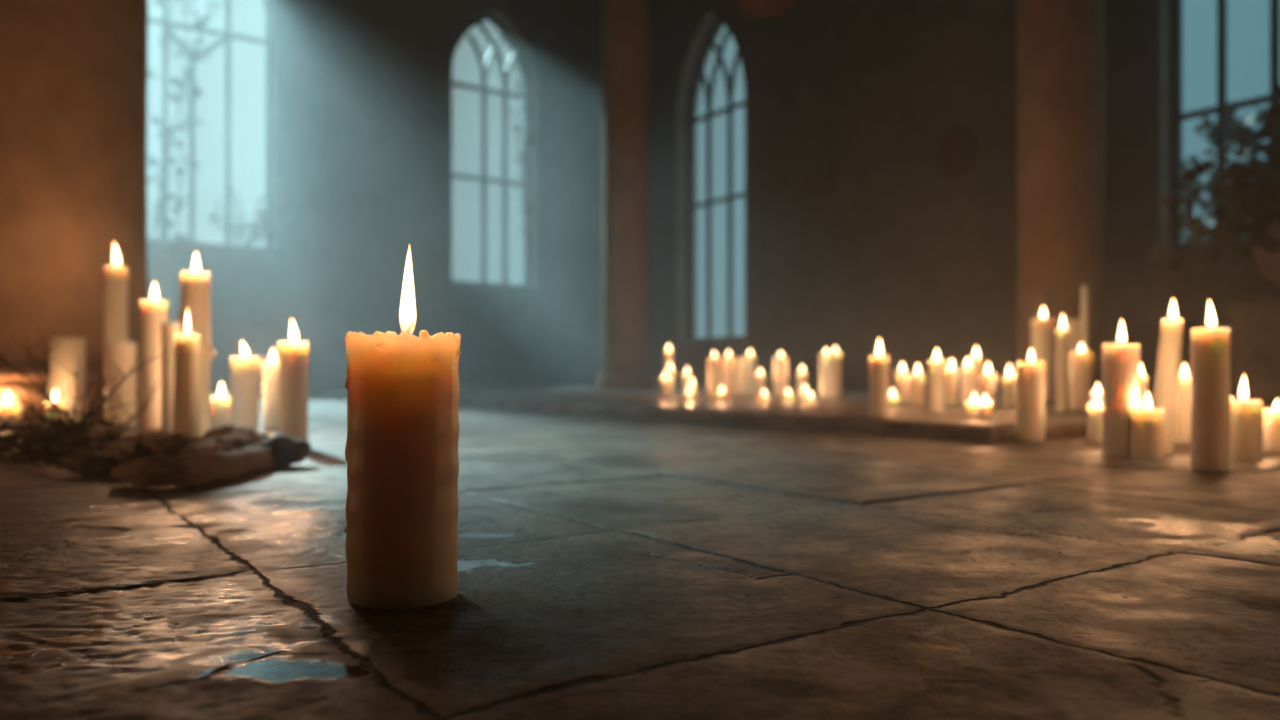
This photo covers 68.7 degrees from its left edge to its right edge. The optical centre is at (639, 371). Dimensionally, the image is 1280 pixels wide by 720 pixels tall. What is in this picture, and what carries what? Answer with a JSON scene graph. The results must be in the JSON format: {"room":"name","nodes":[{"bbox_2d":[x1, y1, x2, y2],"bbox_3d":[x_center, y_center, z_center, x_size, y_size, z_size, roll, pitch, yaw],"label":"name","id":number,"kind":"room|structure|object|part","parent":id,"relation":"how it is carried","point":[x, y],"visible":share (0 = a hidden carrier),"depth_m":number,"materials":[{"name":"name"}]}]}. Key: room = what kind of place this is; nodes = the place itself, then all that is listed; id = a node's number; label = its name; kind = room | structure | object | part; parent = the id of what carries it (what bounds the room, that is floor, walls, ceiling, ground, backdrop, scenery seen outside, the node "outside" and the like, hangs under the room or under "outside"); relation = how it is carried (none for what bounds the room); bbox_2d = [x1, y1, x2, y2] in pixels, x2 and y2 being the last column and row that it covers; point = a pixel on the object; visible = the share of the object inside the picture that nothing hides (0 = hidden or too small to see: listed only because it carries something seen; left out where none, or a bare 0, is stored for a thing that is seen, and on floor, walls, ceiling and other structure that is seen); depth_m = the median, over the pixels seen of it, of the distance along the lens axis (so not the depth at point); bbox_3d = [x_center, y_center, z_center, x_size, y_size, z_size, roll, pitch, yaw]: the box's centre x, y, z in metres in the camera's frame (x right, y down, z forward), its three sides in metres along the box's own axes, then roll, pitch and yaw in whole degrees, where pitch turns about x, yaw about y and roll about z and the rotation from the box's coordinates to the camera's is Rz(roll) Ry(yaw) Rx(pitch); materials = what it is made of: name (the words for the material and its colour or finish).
{"room":"church","nodes":[
{"label":"church","id":0,"kind":"room"},
{"bbox_2d":[147,0,602,392],"bbox_3d":[-3.525,-2.125,6.493,8.365,4.650,0.220,0,0,-35],"label":"wall","id":1,"kind":"structure","parent":0,"point":[362,89],"depth_m":7.47,"materials":[{"name":"paint"}]},
{"bbox_2d":[147,0,271,248],"bbox_3d":[-3.354,-2.135,6.638,1.426,2.486,0.050,0,0,-35],"label":"window","id":2,"kind":"structure","parent":1,"relation":"in","point":[227,35],"depth_m":6.84,"materials":[{"name":"grey metal"}]},
{"bbox_2d":[147,241,282,258],"bbox_3d":[-3.265,-0.870,6.508,1.510,0.060,0.049,0,0,-35],"label":"trim","id":3,"kind":"structure","parent":1,"relation":"attached to","point":[151,245],"depth_m":6.65,"materials":[{"name":"paint"}]},
{"bbox_2d":[207,187,296,247],"bbox_3d":[-2.832,-1.108,6.839,0.591,0.414,0.336,0,0,-28],"label":"plant","id":4,"kind":"object","parent":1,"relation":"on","point":[263,218],"visible":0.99,"depth_m":6.83,"materials":[{"name":"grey plant"}]},
{"bbox_2d":[452,14,530,286],"bbox_3d":[-1.298,-1.899,8.055,0.808,2.354,0.050,0,0,-35],"label":"window","id":5,"kind":"structure","parent":1,"relation":"in","point":[483,68],"depth_m":8.12,"materials":[{"name":"grey metal"}]},
{"bbox_2d":[508,63,536,286],"bbox_3d":[-1.024,-1.701,8.147,0.244,1.935,0.236,0,0,-32],"label":"dry creeper","id":6,"kind":"object","parent":5,"relation":"attached to","point":[529,200],"visible":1,"depth_m":8.14,"materials":[{"name":"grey plant"}]},
{"bbox_2d":[447,283,543,294],"bbox_3d":[-1.208,-0.700,7.925,0.892,0.060,0.049,0,0,-35],"label":"trim","id":7,"kind":"structure","parent":1,"relation":"attached to","point":[450,286],"depth_m":7.89,"materials":[{"name":"paint"}]},
{"bbox_2d":[0,392,1279,719],"bbox_3d":[-1.170,0.150,3.371,11.821,0.005,14.458,0,0,0],"label":"floor","id":8,"kind":"structure","parent":0,"point":[610,567],"depth_m":0.66,"materials":[{"name":"stone"}]},
{"bbox_2d":[0,403,21,422],"bbox_3d":[-1.851,0.101,2.741,0.075,0.095,0.075,0,0,0],"label":"votive candle","id":9,"kind":"object","parent":8,"relation":"on","point":[7,411],"visible":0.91,"depth_m":2.72,"materials":[{"name":"beige wax"}]},
{"bbox_2d":[0,326,106,445],"bbox_3d":[-1.212,0.026,1.905,0.334,0.241,0.152,0,0,15],"label":"dry twig","id":10,"kind":"object","parent":8,"relation":"on","point":[45,392],"visible":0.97,"depth_m":1.92,"materials":[{"name":"brown wood"}]},
{"bbox_2d":[43,400,64,425],"bbox_3d":[-1.614,0.097,2.580,0.049,0.103,0.049,0,0,0],"label":"votive candle","id":11,"kind":"object","parent":8,"relation":"on","point":[46,413],"visible":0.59,"depth_m":2.56,"materials":[{"name":"beige wax"}]},
{"bbox_2d":[48,336,85,423],"bbox_3d":[-1.649,0.021,2.697,0.091,0.254,0.092,0,0,0],"label":"pillar candle","id":12,"kind":"object","parent":8,"relation":"on","point":[67,352],"visible":0.69,"depth_m":2.66,"materials":[{"name":"beige wax"}]},
{"bbox_2d":[0,403,135,469],"bbox_3d":[-1.160,0.104,1.791,0.393,0.086,1.187,0,0,-34],"label":"litter","id":13,"kind":"object","parent":8,"relation":"on","point":[43,450],"visible":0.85,"depth_m":1.64,"materials":[{"name":"brown plant"}]},
{"bbox_2d":[14,376,73,437],"bbox_3d":[-1.217,0.077,1.918,0.098,0.138,0.127,0,0,-38],"label":"dry twig","id":14,"kind":"object","parent":13,"relation":"on","point":[31,407],"visible":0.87,"depth_m":1.91,"materials":[{"name":"brown wood"}]},
{"bbox_2d":[71,381,88,422],"bbox_3d":[-1.220,0.082,2.049,0.030,0.126,0.066,0,0,-43],"label":"dry twig","id":15,"kind":"object","parent":13,"relation":"on","point":[82,408],"visible":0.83,"depth_m":2.05,"materials":[{"name":"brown wood"}]},
{"bbox_2d":[34,346,166,445],"bbox_3d":[-0.979,0.050,1.657,0.276,0.194,0.110,0,0,18],"label":"dry twig","id":16,"kind":"object","parent":13,"relation":"on","point":[67,430],"visible":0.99,"depth_m":1.66,"materials":[{"name":"brown wood"}]},
{"bbox_2d":[0,0,147,420],"bbox_3d":[-2.330,-2.151,3.252,1.333,4.594,1.340,0,0,-9],"label":"stone column","id":17,"kind":"structure","parent":8,"relation":"on","point":[73,73],"depth_m":3.00,"materials":[{"name":"brown stone"}]},
{"bbox_2d":[62,450,121,476],"bbox_3d":[-0.789,0.134,1.351,0.074,0.040,0.054,0,0,0],"label":"stone","id":18,"kind":"object","parent":8,"relation":"on","point":[94,463],"visible":0.91,"depth_m":1.33,"materials":[{"name":"brown stone"}]},
{"bbox_2d":[104,265,127,341],"bbox_3d":[-1.621,-0.128,2.901,0.065,0.553,0.065,0,0,0],"label":"pillar candle","id":19,"kind":"object","parent":8,"relation":"on","point":[115,277],"visible":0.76,"depth_m":2.87,"materials":[{"name":"beige wax"}]},
{"bbox_2d":[105,339,136,425],"bbox_3d":[-1.437,0.029,2.594,0.077,0.239,0.077,0,0,0],"label":"pillar candle","id":20,"kind":"object","parent":8,"relation":"on","point":[123,355],"visible":0.84,"depth_m":2.56,"materials":[{"name":"beige wax"}]},
{"bbox_2d":[116,382,160,433],"bbox_3d":[-1.191,0.084,2.222,0.093,0.124,0.050,0,0,-33],"label":"dry twig","id":21,"kind":"object","parent":8,"relation":"on","point":[145,404],"visible":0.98,"depth_m":2.22,"materials":[{"name":"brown wood"}]},
{"bbox_2d":[140,298,167,429],"bbox_3d":[-1.252,-0.043,2.414,0.064,0.382,0.064,0,0,0],"label":"pillar candle","id":22,"kind":"object","parent":8,"relation":"on","point":[154,312],"visible":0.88,"depth_m":2.38,"materials":[{"name":"beige wax"}]},
{"bbox_2d":[161,321,180,433],"bbox_3d":[-1.110,0.013,2.217,0.043,0.271,0.043,0,0,0],"label":"pillar candle","id":23,"kind":"object","parent":8,"relation":"on","point":[168,329],"visible":0.73,"depth_m":2.20,"materials":[{"name":"beige wax"}]},
{"bbox_2d":[147,0,220,240],"bbox_3d":[-3.348,-1.519,6.934,0.685,3.300,0.531,0,0,0],"label":"climbing ivy","id":24,"kind":"object","parent":8,"relation":"on","point":[152,162],"visible":0.62,"depth_m":6.99,"materials":[{"name":"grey plant"}]},
{"bbox_2d":[173,331,199,436],"bbox_3d":[-0.861,0.013,1.780,0.047,0.272,0.047,0,0,0],"label":"pillar candle","id":25,"kind":"object","parent":8,"relation":"on","point":[186,349],"visible":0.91,"depth_m":1.76,"materials":[{"name":"beige wax"}]},
{"bbox_2d":[103,425,274,487],"bbox_3d":[-0.700,0.118,1.484,0.264,0.057,0.641,0,0,-18],"label":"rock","id":26,"kind":"object","parent":8,"relation":"on","point":[151,457],"visible":0.98,"depth_m":1.33,"materials":[{"name":"weathered fabric"},{"name":"bark"}]},
{"bbox_2d":[257,433,310,467],"bbox_3d":[-0.569,0.126,1.495,0.081,0.058,0.076,0,0,0],"label":"stone","id":27,"kind":"object","parent":26,"relation":"on","point":[286,450],"visible":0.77,"depth_m":1.48,"materials":[{"name":"grey stone"}]},
{"bbox_2d":[178,270,214,436],"bbox_3d":[-0.979,-0.059,2.068,0.067,0.415,0.059,0,0,-42],"label":"pillar candle","id":28,"kind":"object","parent":8,"relation":"on","point":[194,314],"visible":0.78,"depth_m":2.05,"materials":[{"name":"beige wax"}]},
{"bbox_2d":[210,393,230,428],"bbox_3d":[-1.060,0.086,2.371,0.058,0.125,0.058,0,0,0],"label":"votive candle","id":29,"kind":"object","parent":8,"relation":"on","point":[220,406],"visible":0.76,"depth_m":2.35,"materials":[{"name":"beige wax"}]},
{"bbox_2d":[231,354,258,429],"bbox_3d":[-0.939,0.036,2.228,0.064,0.224,0.064,0,0,0],"label":"pillar candle","id":30,"kind":"object","parent":8,"relation":"on","point":[244,370],"visible":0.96,"depth_m":2.20,"materials":[{"name":"beige wax"}]},
{"bbox_2d":[260,431,276,437],"bbox_3d":[-0.874,0.143,2.087,0.228,0.017,0.231,0,0,-41],"label":"spilt wax","id":31,"kind":"object","parent":8,"relation":"on","point":[269,434],"visible":0.08,"depth_m":2.13,"materials":[{"name":"beige wax"}]},
{"bbox_2d":[262,359,278,429],"bbox_3d":[-0.944,0.043,2.406,0.049,0.211,0.048,0,0,0],"label":"pillar candle","id":32,"kind":"object","parent":8,"relation":"on","point":[270,369],"visible":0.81,"depth_m":2.38,"materials":[{"name":"beige wax"}]},
{"bbox_2d":[279,339,307,441],"bbox_3d":[-0.685,0.021,1.853,0.055,0.256,0.055,0,0,0],"label":"pillar candle","id":33,"kind":"object","parent":8,"relation":"on","point":[293,356],"visible":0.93,"depth_m":1.83,"materials":[{"name":"beige wax"}]},
{"bbox_2d":[344,322,461,609],"bbox_3d":[-0.157,0.034,0.621,0.076,0.230,0.073,0,0,0],"label":"pillar candle","id":34,"kind":"object","parent":8,"relation":"on","point":[401,449],"visible":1,"depth_m":0.59,"materials":[{"name":"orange wax"}]},
{"bbox_2d":[1016,359,1044,441],"bbox_3d":[0.837,0.048,2.008,0.058,0.200,0.058,0,0,0],"label":"pillar candle","id":35,"kind":"object","parent":8,"relation":"on","point":[1030,376],"visible":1,"depth_m":1.98,"materials":[{"name":"beige wax"}]},
{"bbox_2d":[1071,451,1102,457],"bbox_3d":[0.856,0.149,1.692,0.148,0.007,0.130,0,0,0],"label":"spilt wax","id":36,"kind":"object","parent":8,"relation":"on","point":[1092,454],"visible":0.37,"depth_m":1.69,"materials":[{"name":"beige wax"}]},
{"bbox_2d":[1088,403,1102,442],"bbox_3d":[0.959,0.100,1.969,0.034,0.098,0.034,0,0,0],"label":"votive candle","id":37,"kind":"object","parent":8,"relation":"on","point":[1095,411],"visible":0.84,"depth_m":1.95,"materials":[{"name":"beige wax"}]},
{"bbox_2d":[1090,391,1102,403],"bbox_3d":[1.016,0.086,2.081,0.029,0.126,0.029,0,0,0],"label":"votive candle","id":38,"kind":"object","parent":8,"relation":"on","point":[1096,397],"visible":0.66,"depth_m":2.07,"materials":[{"name":"beige wax"}]},
{"bbox_2d":[1140,375,1146,408],"bbox_3d":[1.007,0.065,1.887,0.026,0.168,0.026,0,0,0],"label":"pillar candle","id":39,"kind":"object","parent":8,"relation":"on","point":[1143,378],"visible":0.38,"depth_m":1.88,"materials":[{"name":"beige wax"}]},
{"bbox_2d":[1153,317,1182,454],"bbox_3d":[0.950,0.007,1.693,0.059,0.283,0.040,0,0,0],"label":"taper candle","id":40,"kind":"object","parent":8,"relation":"on","point":[1169,354],"visible":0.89,"depth_m":1.68,"materials":[{"name":"beige wax"}]},
{"bbox_2d":[1174,375,1190,443],"bbox_3d":[1.130,0.065,1.947,0.043,0.168,0.044,0,0,0],"label":"pillar candle","id":41,"kind":"object","parent":8,"relation":"on","point":[1183,414],"visible":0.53,"depth_m":1.93,"materials":[{"name":"beige wax"}]},
{"bbox_2d":[1089,455,1279,469],"bbox_3d":[0.928,0.149,1.574,0.290,0.006,0.263,0,0,-43],"label":"spilt wax","id":42,"kind":"object","parent":8,"relation":"on","point":[1184,461],"visible":0.48,"depth_m":1.52,"materials":[{"name":"beige wax"}]},
{"bbox_2d":[1102,340,1139,458],"bbox_3d":[0.825,0.028,1.607,0.057,0.240,0.057,0,0,0],"label":"pillar candle","id":43,"kind":"object","parent":42,"relation":"on","point":[1120,361],"visible":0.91,"depth_m":1.58,"materials":[{"name":"beige wax"}]},
{"bbox_2d":[1130,405,1163,460],"bbox_3d":[0.849,0.090,1.569,0.050,0.117,0.050,0,0,0],"label":"pillar candle","id":44,"kind":"object","parent":42,"relation":"on","point":[1147,425],"visible":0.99,"depth_m":1.55,"materials":[{"name":"beige wax"}]},
{"bbox_2d":[1230,396,1261,462],"bbox_3d":[0.989,0.076,1.538,0.053,0.146,0.053,0,0,0],"label":"pillar candle","id":45,"kind":"object","parent":42,"relation":"on","point":[1245,415],"visible":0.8,"depth_m":1.51,"materials":[{"name":"beige wax"}]},
{"bbox_2d":[1191,324,1229,471],"bbox_3d":[0.863,0.019,1.417,0.051,0.259,0.051,0,0,0],"label":"pillar candle","id":46,"kind":"object","parent":8,"relation":"on","point":[1210,346],"visible":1,"depth_m":1.40,"materials":[{"name":"beige wax"}]},
{"bbox_2d":[1263,407,1279,451],"bbox_3d":[1.194,0.099,1.756,0.043,0.099,0.043,0,0,0],"label":"pillar candle","id":47,"kind":"object","parent":8,"relation":"on","point":[1271,417],"visible":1,"depth_m":1.75,"materials":[{"name":"beige wax"}]},
{"bbox_2d":[308,385,1279,442],"bbox_3d":[0.300,0.137,5.463,3.194,0.046,6.217,0,0,-35],"label":"step","id":48,"kind":"structure","parent":0,"point":[850,413],"depth_m":2.97,"materials":[{"name":"stone"}]},
{"bbox_2d":[597,0,654,389],"bbox_3d":[-0.090,-2.168,6.001,0.366,4.560,0.366,0,0,0],"label":"stone column","id":49,"kind":"structure","parent":48,"relation":"on","point":[625,23],"depth_m":5.87,"materials":[{"name":"stone"}]},
{"bbox_2d":[661,377,668,396],"bbox_3d":[0.116,0.057,4.331,0.042,0.114,0.042,0,0,0],"label":"pillar candle","id":50,"kind":"object","parent":48,"relation":"on","point":[664,381],"visible":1,"depth_m":4.31,"materials":[{"name":"beige wax"}]},
{"bbox_2d":[664,350,672,377],"bbox_3d":[0.144,-0.014,4.709,0.048,0.256,0.048,0,0,0],"label":"pillar candle","id":51,"kind":"object","parent":48,"relation":"on","point":[668,354],"visible":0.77,"depth_m":4.69,"materials":[{"name":"beige wax"}]},
{"bbox_2d":[666,368,673,395],"bbox_3d":[0.144,0.035,4.511,0.043,0.158,0.043,0,0,0],"label":"pillar candle","id":52,"kind":"object","parent":48,"relation":"on","point":[669,372],"visible":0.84,"depth_m":4.49,"materials":[{"name":"beige wax"}]},
{"bbox_2d":[683,372,690,395],"bbox_3d":[0.226,0.044,4.511,0.043,0.138,0.043,0,0,0],"label":"pillar candle","id":53,"kind":"object","parent":48,"relation":"on","point":[686,376],"visible":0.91,"depth_m":4.49,"materials":[{"name":"beige wax"}]},
{"bbox_2d":[683,392,693,398],"bbox_3d":[0.210,0.089,4.014,0.047,0.049,0.047,0,0,0],"label":"votive candle","id":54,"kind":"object","parent":48,"relation":"on","point":[686,396],"visible":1,"depth_m":4.00,"materials":[{"name":"beige wax"}]},
{"bbox_2d":[687,383,696,396],"bbox_3d":[0.240,0.070,4.331,0.042,0.086,0.042,0,0,0],"label":"pillar candle","id":55,"kind":"object","parent":48,"relation":"on","point":[691,387],"visible":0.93,"depth_m":4.31,"materials":[{"name":"beige wax"}]},
{"bbox_2d":[708,357,719,396],"bbox_3d":[0.343,0.007,4.340,0.060,0.213,0.060,0,0,0],"label":"pillar candle","id":56,"kind":"object","parent":48,"relation":"on","point":[713,362],"visible":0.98,"depth_m":4.31,"materials":[{"name":"beige wax"}]},
{"bbox_2d":[716,391,726,398],"bbox_3d":[0.350,0.085,4.014,0.047,0.056,0.047,0,0,0],"label":"votive candle","id":57,"kind":"object","parent":48,"relation":"on","point":[719,395],"visible":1,"depth_m":3.99,"materials":[{"name":"beige wax"}]},
{"bbox_2d":[722,356,734,395],"bbox_3d":[0.427,0.003,4.521,0.063,0.222,0.063,0,0,0],"label":"pillar candle","id":58,"kind":"object","parent":48,"relation":"on","point":[728,362],"visible":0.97,"depth_m":4.50,"materials":[{"name":"beige wax"}]},
{"bbox_2d":[735,358,745,395],"bbox_3d":[0.482,0.020,4.516,0.053,0.188,0.053,0,0,0],"label":"pillar candle","id":59,"kind":"object","parent":48,"relation":"on","point":[740,363],"visible":1,"depth_m":4.50,"materials":[{"name":"beige wax"}]},
{"bbox_2d":[744,355,755,394],"bbox_3d":[0.553,-0.002,4.715,0.060,0.232,0.060,0,0,0],"label":"pillar candle","id":60,"kind":"object","parent":48,"relation":"on","point":[750,371],"visible":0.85,"depth_m":4.69,"materials":[{"name":"beige wax"}]},
{"bbox_2d":[755,373,764,396],"bbox_3d":[0.555,0.047,4.333,0.046,0.133,0.046,0,0,0],"label":"pillar candle","id":61,"kind":"object","parent":48,"relation":"on","point":[759,378],"visible":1,"depth_m":4.32,"materials":[{"name":"beige wax"}]},
{"bbox_2d":[759,394,768,400],"bbox_3d":[0.495,0.091,3.737,0.044,0.046,0.044,0,0,0],"label":"votive candle","id":62,"kind":"object","parent":48,"relation":"on","point":[761,398],"visible":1,"depth_m":3.72,"materials":[{"name":"beige wax"}]},
{"bbox_2d":[773,356,787,396],"bbox_3d":[0.651,0.007,4.345,0.069,0.213,0.069,0,0,0],"label":"pillar candle","id":63,"kind":"object","parent":48,"relation":"on","point":[780,364],"visible":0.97,"depth_m":4.32,"materials":[{"name":"beige wax"}]},
{"bbox_2d":[783,393,792,399],"bbox_3d":[0.612,0.090,3.871,0.045,0.047,0.045,0,0,0],"label":"votive candle","id":64,"kind":"object","parent":48,"relation":"on","point":[785,397],"visible":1,"depth_m":3.85,"materials":[{"name":"beige wax"}]},
{"bbox_2d":[797,370,806,396],"bbox_3d":[0.749,0.040,4.333,0.046,0.147,0.046,0,0,0],"label":"pillar candle","id":65,"kind":"object","parent":48,"relation":"on","point":[801,375],"visible":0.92,"depth_m":4.32,"materials":[{"name":"beige wax"}]},
{"bbox_2d":[800,391,809,397],"bbox_3d":[0.734,0.084,4.167,0.044,0.058,0.044,0,0,0],"label":"votive candle","id":66,"kind":"object","parent":48,"relation":"on","point":[803,394],"visible":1,"depth_m":4.15,"materials":[{"name":"beige wax"}]},
{"bbox_2d":[805,397,815,401],"bbox_3d":[0.657,0.093,3.613,0.042,0.041,0.042,0,0,0],"label":"votive candle","id":67,"kind":"object","parent":48,"relation":"on","point":[810,399],"visible":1,"depth_m":3.60,"materials":[{"name":"beige wax"}]},
{"bbox_2d":[819,354,828,397],"bbox_3d":[0.828,0.002,4.173,0.058,0.222,0.058,0,0,0],"label":"pillar candle","id":68,"kind":"object","parent":48,"relation":"on","point":[824,358],"visible":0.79,"depth_m":4.15,"materials":[{"name":"beige wax"}]},
{"bbox_2d":[829,352,841,398],"bbox_3d":[0.836,0.000,4.019,0.055,0.227,0.056,0,0,0],"label":"pillar candle","id":69,"kind":"object","parent":48,"relation":"on","point":[835,369],"visible":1,"depth_m":4.00,"materials":[{"name":"beige wax"}]},
{"bbox_2d":[869,355,888,417],"bbox_3d":[0.597,0.014,2.341,0.047,0.200,0.047,0,0,0],"label":"pillar candle","id":70,"kind":"object","parent":48,"relation":"on","point":[878,365],"visible":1,"depth_m":2.32,"materials":[{"name":"beige wax"}]},
{"bbox_2d":[889,395,898,407],"bbox_3d":[0.810,0.082,3.014,0.042,0.063,0.042,0,0,0],"label":"votive candle","id":71,"kind":"object","parent":48,"relation":"on","point":[893,400],"visible":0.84,"depth_m":3.00,"materials":[{"name":"beige wax"}]},
{"bbox_2d":[894,370,909,404],"bbox_3d":[0.920,0.038,3.291,0.053,0.150,0.053,0,0,0],"label":"pillar candle","id":72,"kind":"object","parent":48,"relation":"on","point":[901,379],"visible":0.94,"depth_m":3.27,"materials":[{"name":"beige wax"}]},
{"bbox_2d":[910,374,924,405],"bbox_3d":[0.946,0.041,3.193,0.048,0.145,0.048,0,0,0],"label":"pillar candle","id":73,"kind":"object","parent":48,"relation":"on","point":[917,381],"visible":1,"depth_m":3.17,"materials":[{"name":"beige wax"}]},
{"bbox_2d":[928,358,944,413],"bbox_3d":[0.800,0.024,2.527,0.043,0.179,0.043,0,0,0],"label":"pillar candle","id":74,"kind":"object","parent":48,"relation":"on","point":[936,368],"visible":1,"depth_m":2.51,"materials":[{"name":"beige wax"}]},
{"bbox_2d":[945,368,957,406],"bbox_3d":[1.029,0.033,3.100,0.043,0.160,0.043,0,0,0],"label":"pillar candle","id":75,"kind":"object","parent":48,"relation":"on","point":[951,375],"visible":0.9,"depth_m":3.08,"materials":[{"name":"beige wax"}]},
{"bbox_2d":[961,366,973,404],"bbox_3d":[1.149,0.030,3.288,0.046,0.167,0.046,0,0,0],"label":"pillar candle","id":76,"kind":"object","parent":48,"relation":"on","point":[967,372],"visible":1,"depth_m":3.27,"materials":[{"name":"beige wax"}]},
{"bbox_2d":[967,400,978,416],"bbox_3d":[0.841,0.082,2.360,0.035,0.063,0.035,0,0,0],"label":"votive candle","id":77,"kind":"object","parent":48,"relation":"on","point":[972,406],"visible":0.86,"depth_m":2.35,"materials":[{"name":"beige wax"}]},
{"bbox_2d":[969,357,982,400],"bbox_3d":[1.256,0.007,3.502,0.052,0.212,0.052,0,0,0],"label":"pillar candle","id":78,"kind":"object","parent":48,"relation":"on","point":[976,362],"visible":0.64,"depth_m":3.48,"materials":[{"name":"beige wax"}]},
{"bbox_2d":[979,401,990,418],"bbox_3d":[0.832,0.083,2.259,0.029,0.062,0.029,0,0,0],"label":"votive candle","id":79,"kind":"object","parent":48,"relation":"on","point":[984,406],"visible":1,"depth_m":2.25,"materials":[{"name":"beige wax"}]},
{"bbox_2d":[978,372,996,407],"bbox_3d":[1.120,0.040,3.020,0.055,0.147,0.055,0,0,0],"label":"pillar candle","id":80,"kind":"object","parent":48,"relation":"on","point":[987,383],"visible":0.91,"depth_m":3.00,"materials":[{"name":"beige wax"}]},
{"bbox_2d":[1002,376,1015,408],"bbox_3d":[1.155,0.043,2.933,0.041,0.142,0.041,0,0,0],"label":"pillar candle","id":81,"kind":"object","parent":48,"relation":"on","point":[1008,383],"visible":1,"depth_m":2.92,"materials":[{"name":"beige wax"}]},
{"bbox_2d":[1031,317,1054,402],"bbox_3d":[1.513,-0.068,3.517,0.083,0.363,0.083,0,0,0],"label":"pillar candle","id":82,"kind":"object","parent":48,"relation":"on","point":[1042,330],"visible":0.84,"depth_m":3.48,"materials":[{"name":"beige wax"}]},
{"bbox_2d":[1007,0,1104,396],"bbox_3d":[1.980,-2.168,4.420,0.464,4.560,0.462,0,0,-14],"label":"stone column","id":83,"kind":"structure","parent":48,"relation":"on","point":[1060,44],"depth_m":4.26,"materials":[{"name":"brown stone"}]},
{"bbox_2d":[1056,328,1068,411],"bbox_3d":[1.193,-0.026,2.645,0.034,0.280,0.034,0,0,0],"label":"taper candle","id":84,"kind":"object","parent":48,"relation":"on","point":[1062,335],"visible":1,"depth_m":2.63,"materials":[{"name":"beige wax"}]},
{"bbox_2d":[1065,317,1080,399],"bbox_3d":[1.748,-0.053,3.756,0.080,0.334,0.080,0,0,0],"label":"pillar candle","id":85,"kind":"object","parent":48,"relation":"on","point":[1074,325],"visible":0.38,"depth_m":3.72,"materials":[{"name":"beige wax"}]},
{"bbox_2d":[1070,350,1092,409],"bbox_3d":[1.315,0.013,2.794,0.062,0.202,0.063,0,0,0],"label":"pillar candle","id":86,"kind":"object","parent":48,"relation":"on","point":[1081,363],"visible":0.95,"depth_m":2.77,"materials":[{"name":"beige wax"}]},
{"bbox_2d":[1081,285,1088,351],"bbox_3d":[1.605,-0.101,3.380,0.026,0.428,0.026,0,0,0],"label":"taper candle","id":87,"kind":"object","parent":48,"relation":"on","point":[1084,288],"visible":0.61,"depth_m":3.37,"materials":[{"name":"beige wax"}]},
{"bbox_2d":[1227,300,1279,403],"bbox_3d":[2.370,-0.070,3.321,0.380,0.361,0.380,0,0,-35],"label":"stone pedestal","id":88,"kind":"object","parent":48,"relation":"on","point":[1254,326],"visible":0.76,"depth_m":3.29,"materials":[{"name":"brown stone"}]},
{"bbox_2d":[1141,84,1279,299],"bbox_3d":[2.274,-0.676,3.273,0.815,0.849,0.768,0,0,-36],"label":"plant","id":89,"kind":"object","parent":88,"relation":"on","point":[1261,231],"visible":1,"depth_m":3.27,"materials":[{"name":"green plant"}]},
{"bbox_2d":[649,0,1279,394],"bbox_3d":[2.852,-2.125,4.417,0.220,4.650,10.437,0,0,-35],"label":"wall","id":90,"kind":"structure","parent":0,"point":[788,59],"depth_m":6.66,"materials":[{"name":"paint"}]},
{"bbox_2d":[668,339,747,349],"bbox_3d":[0.534,-0.220,7.541,0.049,0.060,0.984,0,0,-35],"label":"window sill","id":91,"kind":"structure","parent":90,"relation":"attached to","point":[739,342],"depth_m":7.48,"materials":[{"name":"paint"}]},
{"bbox_2d":[686,17,744,341],"bbox_3d":[0.664,-1.578,7.631,0.050,2.672,0.900,0,0,-35],"label":"window","id":92,"kind":"structure","parent":90,"relation":"in","point":[698,70],"depth_m":7.75,"materials":[{"name":"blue glass"}]},
{"bbox_2d":[835,0,1016,392],"bbox_3d":[1.744,-2.149,5.654,0.240,4.598,1.330,0,0,-35],"label":"wall panel","id":93,"kind":"object","parent":90,"relation":"attached to","point":[925,258],"depth_m":5.54,"materials":[{"name":"paint"}]},
{"bbox_2d":[935,128,976,177],"bbox_3d":[1.800,-1.248,5.340,0.020,0.280,0.280,0,0,-35],"label":"roundel","id":94,"kind":"object","parent":90,"relation":"attached to","point":[956,152],"visible":1,"depth_m":5.33,"materials":[{"name":"ceramic"}]},
{"bbox_2d":[1146,243,1253,262],"bbox_3d":[2.876,-0.570,4.144,0.049,0.060,1.250,0,0,-35],"label":"trim","id":95,"kind":"structure","parent":90,"relation":"attached to","point":[1169,254],"depth_m":4.53,"materials":[{"name":"paint"}]},
{"bbox_2d":[1171,0,1279,247],"bbox_3d":[3.005,-1.874,4.233,0.050,2.564,1.166,0,0,-35],"label":"window","id":96,"kind":"structure","parent":90,"relation":"in","point":[1222,107],"depth_m":4.52,"materials":[{"name":"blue glass"}]},
{"bbox_3d":[3.005,-1.874,4.233,0.050,2.564,1.166,0,0,-35],"label":"frame","id":97,"kind":"part","parent":96,"relation":"part of","materials":[{"name":"black metal"}]},
{"bbox_3d":[-0.589,-4.525,2.057,13.213,0.150,13.800,0,0,0],"label":"ceiling","id":98,"kind":"structure","parent":0,"visible":0},
{"bbox_2d":[734,0,798,17],"bbox_3d":[0.678,-3.178,5.000,0.360,2.535,0.360,0,0,0],"label":"bowl","id":99,"kind":"object","parent":98,"relation":"hanging from","point":[755,8],"visible":1,"depth_m":4.96,"materials":[{"name":"ceramic"}]},
{"label":"outside","id":100,"kind":"structure","parent":0,"visible":0},
{"bbox_2d":[1182,102,1269,242],"bbox_3d":[6.302,-1.273,9.618,1.694,3.460,1.912,0,0,-30],"label":"tree","id":101,"kind":"object","parent":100,"point":[1236,133],"visible":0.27,"depth_m":9.53,"materials":[{"name":"green plant"}]}
]}

